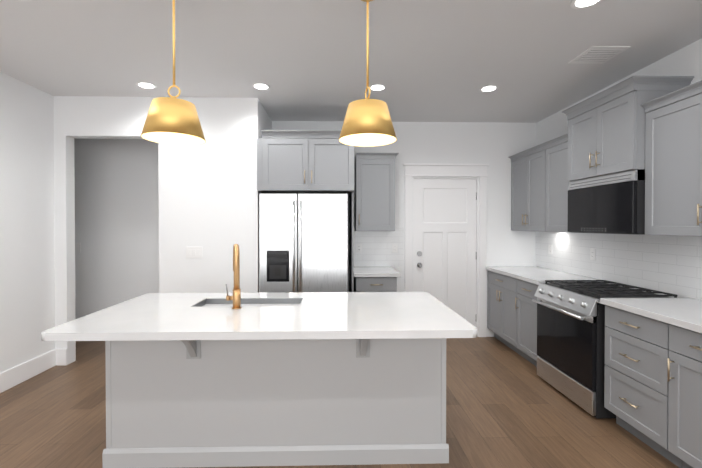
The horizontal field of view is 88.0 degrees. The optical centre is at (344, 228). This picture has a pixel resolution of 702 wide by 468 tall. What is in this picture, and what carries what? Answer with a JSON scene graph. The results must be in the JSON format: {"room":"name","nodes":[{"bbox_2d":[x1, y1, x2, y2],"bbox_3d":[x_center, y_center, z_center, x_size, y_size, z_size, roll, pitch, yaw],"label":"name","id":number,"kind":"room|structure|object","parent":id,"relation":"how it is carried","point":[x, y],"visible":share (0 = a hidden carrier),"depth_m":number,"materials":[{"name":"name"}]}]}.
{"room":"kitchen","nodes":[
{"label":"kitchen","id":0,"kind":"room"},
{"bbox_2d":[0,72,54,372],"bbox_3d":[-2.949,0.058,0.258,0.150,2.740,7.120,0,0,-1],"label":"wall","id":1,"kind":"structure","parent":0,"point":[27,279],"depth_m":3.35,"materials":[{"name":"white paint"}]},
{"bbox_2d":[0,349,59,392],"bbox_3d":[-2.858,1.343,0.211,0.030,0.170,7.000,0,0,-1],"label":"baseboard","id":2,"kind":"structure","parent":1,"relation":"attached to","point":[19,374],"depth_m":3.37,"materials":[{"name":"white paint"}]},
{"bbox_2d":[54,96,157,326],"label":"wall","id":3,"kind":"structure","parent":0,"point":[87,117],"depth_m":3.70,"materials":[{"name":"white paint"}]},
{"bbox_2d":[158,97,271,292],"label":"wall","id":4,"kind":"structure","parent":0,"point":[208,198],"depth_m":3.73,"materials":[{"name":"white paint"}]},
{"bbox_2d":[186,247,201,257],"bbox_3d":[-1.547,0.248,3.730,0.165,0.118,0.008,0,0,-1],"label":"switch plate","id":5,"kind":"object","parent":4,"relation":"attached to","point":[193,252],"visible":1,"depth_m":3.73,"materials":[{"name":"white plastic"}]},
{"bbox_2d":[74,121,536,336],"bbox_3d":[-1.014,0.020,4.646,7.230,2.740,0.158,0,0,-1],"label":"wall","id":6,"kind":"structure","parent":0,"point":[117,214],"depth_m":4.54,"materials":[{"name":"white paint"}]},
{"bbox_2d":[257,130,354,196],"bbox_3d":[-0.390,-0.689,4.120,1.029,0.603,0.924,0,0,-1],"label":"upper cabinet","id":7,"kind":"object","parent":6,"relation":"attached to","point":[305,160],"visible":0.92,"depth_m":3.70,"materials":[{"name":"grey wood"}]},
{"bbox_2d":[356,244,361,252],"bbox_3d":[0.178,0.250,4.593,0.072,0.115,0.007,0,0,-1],"label":"electrical outlet","id":8,"kind":"object","parent":6,"relation":"attached to","point":[358,248],"visible":1,"depth_m":4.59,"materials":[{"name":"white plastic"}]},
{"bbox_2d":[355,153,398,230],"bbox_3d":[0.375,-0.423,4.410,0.496,0.910,0.384,0,0,-1],"label":"upper cabinet","id":9,"kind":"object","parent":6,"relation":"attached to","point":[374,191],"visible":1,"depth_m":4.26,"materials":[{"name":"grey wood"}]},
{"bbox_2d":[414,179,476,326],"bbox_3d":[1.287,0.376,4.635,0.810,2.011,0.106,0,0,-1],"label":"door","id":10,"kind":"structure","parent":6,"relation":"in","point":[445,255],"depth_m":4.65,"materials":[{"name":"white paint"}]},
{"bbox_2d":[403,164,488,336],"bbox_3d":[1.281,0.288,4.686,1.088,2.203,0.192,0,0,-1],"label":"door frame","id":11,"kind":"structure","parent":6,"relation":"attached to","point":[445,170],"depth_m":4.61,"materials":[{"name":"white paint"}]},
{"bbox_2d":[0,337,678,467],"bbox_3d":[-1.025,1.462,0.946,7.430,0.080,8.780,0,0,-1],"label":"floor","id":12,"kind":"structure","parent":0,"point":[507,407],"depth_m":2.63,"materials":[{"name":"brown wood"}]},
{"bbox_2d":[65,340,448,467],"bbox_3d":[-0.404,0.977,2.365,2.048,0.864,0.932,0,0,-1],"label":"kitchen island","id":13,"kind":"object","parent":12,"relation":"on","point":[276,379],"depth_m":2.17,"materials":[{"name":"grey wood"}]},
{"bbox_2d":[41,292,476,340],"bbox_3d":[-0.423,0.525,2.315,2.170,0.040,1.044,0,0,-1],"label":"island countertop","id":14,"kind":"structure","parent":13,"relation":"on","point":[315,315],"depth_m":2.02,"materials":[{"name":"white stone"}]},
{"bbox_2d":[226,244,241,308],"bbox_3d":[-0.703,0.302,2.365,0.099,0.403,0.212,0,0,-1],"label":"faucet","id":15,"kind":"object","parent":14,"relation":"on","point":[236,297],"visible":1,"depth_m":2.27,"materials":[{"name":"gold metal"}]},
{"bbox_2d":[201,300,296,303],"bbox_3d":[-0.647,0.633,2.483,0.699,0.250,0.269,0,0,-1],"label":"sink","id":16,"kind":"object","parent":14,"relation":"in","point":[202,301],"depth_m":2.61,"materials":[{"name":"silver metal"}]},
{"bbox_2d":[259,192,347,291],"bbox_3d":[-0.433,0.510,4.121,0.914,1.769,0.884,0,0,-1],"label":"refrigerator","id":17,"kind":"object","parent":12,"relation":"on","point":[303,241],"visible":0.6,"depth_m":3.73,"materials":[{"name":"grey metal"}]},
{"bbox_2d":[349,193,353,291],"bbox_3d":[0.076,0.503,4.254,0.020,1.780,0.698,0,0,-1],"label":"panel","id":18,"kind":"object","parent":12,"relation":"on","point":[351,243],"visible":0.57,"depth_m":3.98,"materials":[{"name":"grey wood"}]},
{"bbox_2d":[354,267,400,291],"bbox_3d":[0.347,0.940,4.282,0.512,0.905,0.663,0,0,-1],"label":"base cabinet","id":19,"kind":"object","parent":12,"relation":"on","point":[375,279],"visible":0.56,"depth_m":3.98,"materials":[{"name":"grey wood"}]},
{"bbox_2d":[487,270,513,349],"bbox_3d":[2.146,0.960,4.276,0.628,0.864,0.758,0,0,-1],"label":"base cabinet","id":20,"kind":"object","parent":12,"relation":"on","point":[500,289],"depth_m":4.27,"materials":[{"name":"grey wood"}]},
{"bbox_2d":[486,266,603,285],"bbox_3d":[2.136,0.511,4.035,0.658,0.040,1.234,0,0,-1],"label":"countertop","id":21,"kind":"structure","parent":20,"relation":"on","point":[535,274],"depth_m":3.92,"materials":[{"name":"white stone"}]},
{"bbox_2d":[514,278,548,366],"bbox_3d":[2.161,0.966,3.661,0.628,0.864,0.472,0,0,-1],"label":"base cabinet","id":22,"kind":"object","parent":12,"relation":"on","point":[525,310],"depth_m":3.72,"materials":[{"name":"grey wood"}]},
{"bbox_2d":[532,280,677,417],"bbox_3d":[2.109,0.945,3.027,0.740,0.918,0.782,0,0,-1],"label":"range","id":23,"kind":"object","parent":12,"relation":"on","point":[571,364],"visible":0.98,"depth_m":2.89,"materials":[{"name":"black"}]},
{"bbox_2d":[604,306,661,454],"bbox_3d":[2.191,0.977,2.376,0.628,0.864,0.502,0,0,-1],"label":"base cabinet","id":24,"kind":"object","parent":12,"relation":"on","point":[653,378],"depth_m":2.36,"materials":[{"name":"grey wood"}]},
{"bbox_2d":[600,298,701,333],"bbox_3d":[2.198,0.533,1.451,0.658,0.040,2.360,0,0,-1],"label":"countertop","id":25,"kind":"structure","parent":24,"relation":"on","point":[686,313],"depth_m":2.29,"materials":[{"name":"white stone"}]},
{"bbox_2d":[662,322,701,467],"bbox_3d":[2.203,0.981,1.894,0.628,0.864,0.463,0,0,-1],"label":"base cabinet","id":26,"kind":"object","parent":12,"relation":"on","point":[681,349],"depth_m":2.04,"materials":[{"name":"grey wood"}]},
{"bbox_2d":[0,0,701,122],"bbox_3d":[-1.025,-1.368,0.922,7.430,0.100,8.780,0,0,-1],"label":"ceiling","id":27,"kind":"structure","parent":0,"point":[434,60],"depth_m":2.71,"materials":[{"name":"white paint"}]},
{"bbox_2d":[136,82,156,88],"bbox_3d":[-1.859,-1.337,3.403,0.176,0.005,0.176,0,0,-1],"label":"recessed light","id":28,"kind":"object","parent":27,"relation":"in","point":[146,85],"visible":1,"depth_m":3.39,"materials":[{"name":"white plastic"}]},
{"bbox_2d":[141,0,205,145],"bbox_3d":[-0.959,-0.913,2.038,0.330,0.828,0.330,0,0,-1],"label":"pendant light","id":29,"kind":"object","parent":27,"relation":"hanging from","point":[172,120],"visible":1,"depth_m":1.95,"materials":[{"name":"gold metal"}]},
{"bbox_2d":[252,83,270,89],"bbox_3d":[-0.790,-1.337,3.428,0.176,0.005,0.176,0,0,-1],"label":"recessed light","id":30,"kind":"object","parent":27,"relation":"in","point":[260,86],"visible":1,"depth_m":3.42,"materials":[{"name":"white plastic"}]},
{"bbox_2d":[339,0,396,146],"bbox_3d":[0.129,-0.914,2.063,0.330,0.828,0.330,0,0,-1],"label":"pendant light","id":31,"kind":"object","parent":27,"relation":"hanging from","point":[367,122],"visible":1,"depth_m":1.98,"materials":[{"name":"gold metal"}]},
{"bbox_2d":[369,84,386,90],"bbox_3d":[0.310,-1.337,3.455,0.176,0.005,0.176,0,0,-1],"label":"recessed light","id":32,"kind":"object","parent":27,"relation":"in","point":[377,87],"visible":0.94,"depth_m":3.44,"materials":[{"name":"white plastic"}]},
{"bbox_2d":[479,85,498,91],"bbox_3d":[1.380,-1.337,3.480,0.176,0.005,0.176,0,0,-1],"label":"recessed light","id":33,"kind":"object","parent":27,"relation":"in","point":[488,88],"visible":1,"depth_m":3.47,"materials":[{"name":"white plastic"}]},
{"bbox_2d":[570,0,602,8],"bbox_3d":[1.412,-1.325,2.111,0.176,0.005,0.176,0,0,-1],"label":"recessed light","id":34,"kind":"object","parent":27,"relation":"in","point":[579,4],"visible":1,"depth_m":2.14,"materials":[{"name":"white plastic"}]},
{"bbox_2d":[568,46,630,63],"bbox_3d":[1.946,-1.329,2.794,0.290,0.010,0.280,0,0,-1],"label":"ceiling vent","id":35,"kind":"object","parent":27,"relation":"in","point":[597,54],"visible":1,"depth_m":2.77,"materials":[{"name":"white plastic"}]},
{"bbox_2d":[535,38,701,299],"bbox_3d":[2.615,0.053,0.821,0.158,2.740,7.980,0,0,-1],"label":"wall","id":36,"kind":"structure","parent":0,"point":[668,264],"depth_m":3.09,"materials":[{"name":"white tile"}]},
{"bbox_2d":[511,144,543,231],"bbox_3d":[2.295,-0.421,4.265,0.328,0.910,0.763,0,0,-1],"label":"upper cabinet","id":37,"kind":"object","parent":36,"relation":"attached to","point":[527,169],"depth_m":4.22,"materials":[{"name":"grey wood"}]},
{"bbox_2d":[548,245,551,253],"bbox_3d":[2.448,0.253,4.330,0.007,0.115,0.072,0,0,-1],"label":"electrical outlet","id":38,"kind":"object","parent":36,"relation":"attached to","point":[549,249],"visible":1,"depth_m":4.33,"materials":[{"name":"white plastic"}]},
{"bbox_2d":[544,140,568,231],"bbox_3d":[2.310,-0.416,3.636,0.328,0.910,0.495,0,0,-1],"label":"upper cabinet","id":39,"kind":"object","parent":36,"relation":"attached to","point":[555,190],"depth_m":3.71,"materials":[{"name":"grey wood"}]},
{"bbox_2d":[590,248,595,259],"bbox_3d":[2.465,0.259,3.610,0.007,0.115,0.072,0,0,-1],"label":"electrical outlet","id":40,"kind":"object","parent":36,"relation":"attached to","point":[592,254],"visible":1,"depth_m":3.61,"materials":[{"name":"white plastic"}]},
{"bbox_2d":[564,80,691,183],"bbox_3d":[2.285,-0.738,3.007,0.408,0.615,0.750,0,0,-1],"label":"upper cabinet","id":41,"kind":"object","parent":36,"relation":"attached to","point":[605,136],"depth_m":2.84,"materials":[{"name":"grey wood"}]},
{"bbox_2d":[567,170,646,234],"bbox_3d":[2.283,-0.193,3.012,0.410,0.470,0.746,0,0,-1],"label":"microwave","id":42,"kind":"object","parent":41,"relation":"attached to","point":[611,204],"visible":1,"depth_m":2.87,"materials":[{"name":"black"}]},
{"bbox_2d":[644,84,701,235],"bbox_3d":[2.345,-0.403,2.177,0.328,0.910,0.912,0,0,-1],"label":"upper cabinet","id":43,"kind":"object","parent":36,"relation":"attached to","point":[651,126],"depth_m":2.41,"materials":[{"name":"grey wood"}]},
{"bbox_3d":[-3.941,0.025,4.075,1.650,2.740,0.860,0,0,-1],"label":"wall","id":44,"kind":"structure","parent":0,"visible":0},
{"bbox_2d":[75,243,80,251],"bbox_3d":[-3.326,0.241,4.517,0.075,0.118,0.008,0,0,-1],"label":"light switch","id":45,"kind":"object","parent":44,"relation":"attached to","point":[77,247],"visible":0.77,"depth_m":4.51,"materials":[{"name":"white plastic"}]}
]}

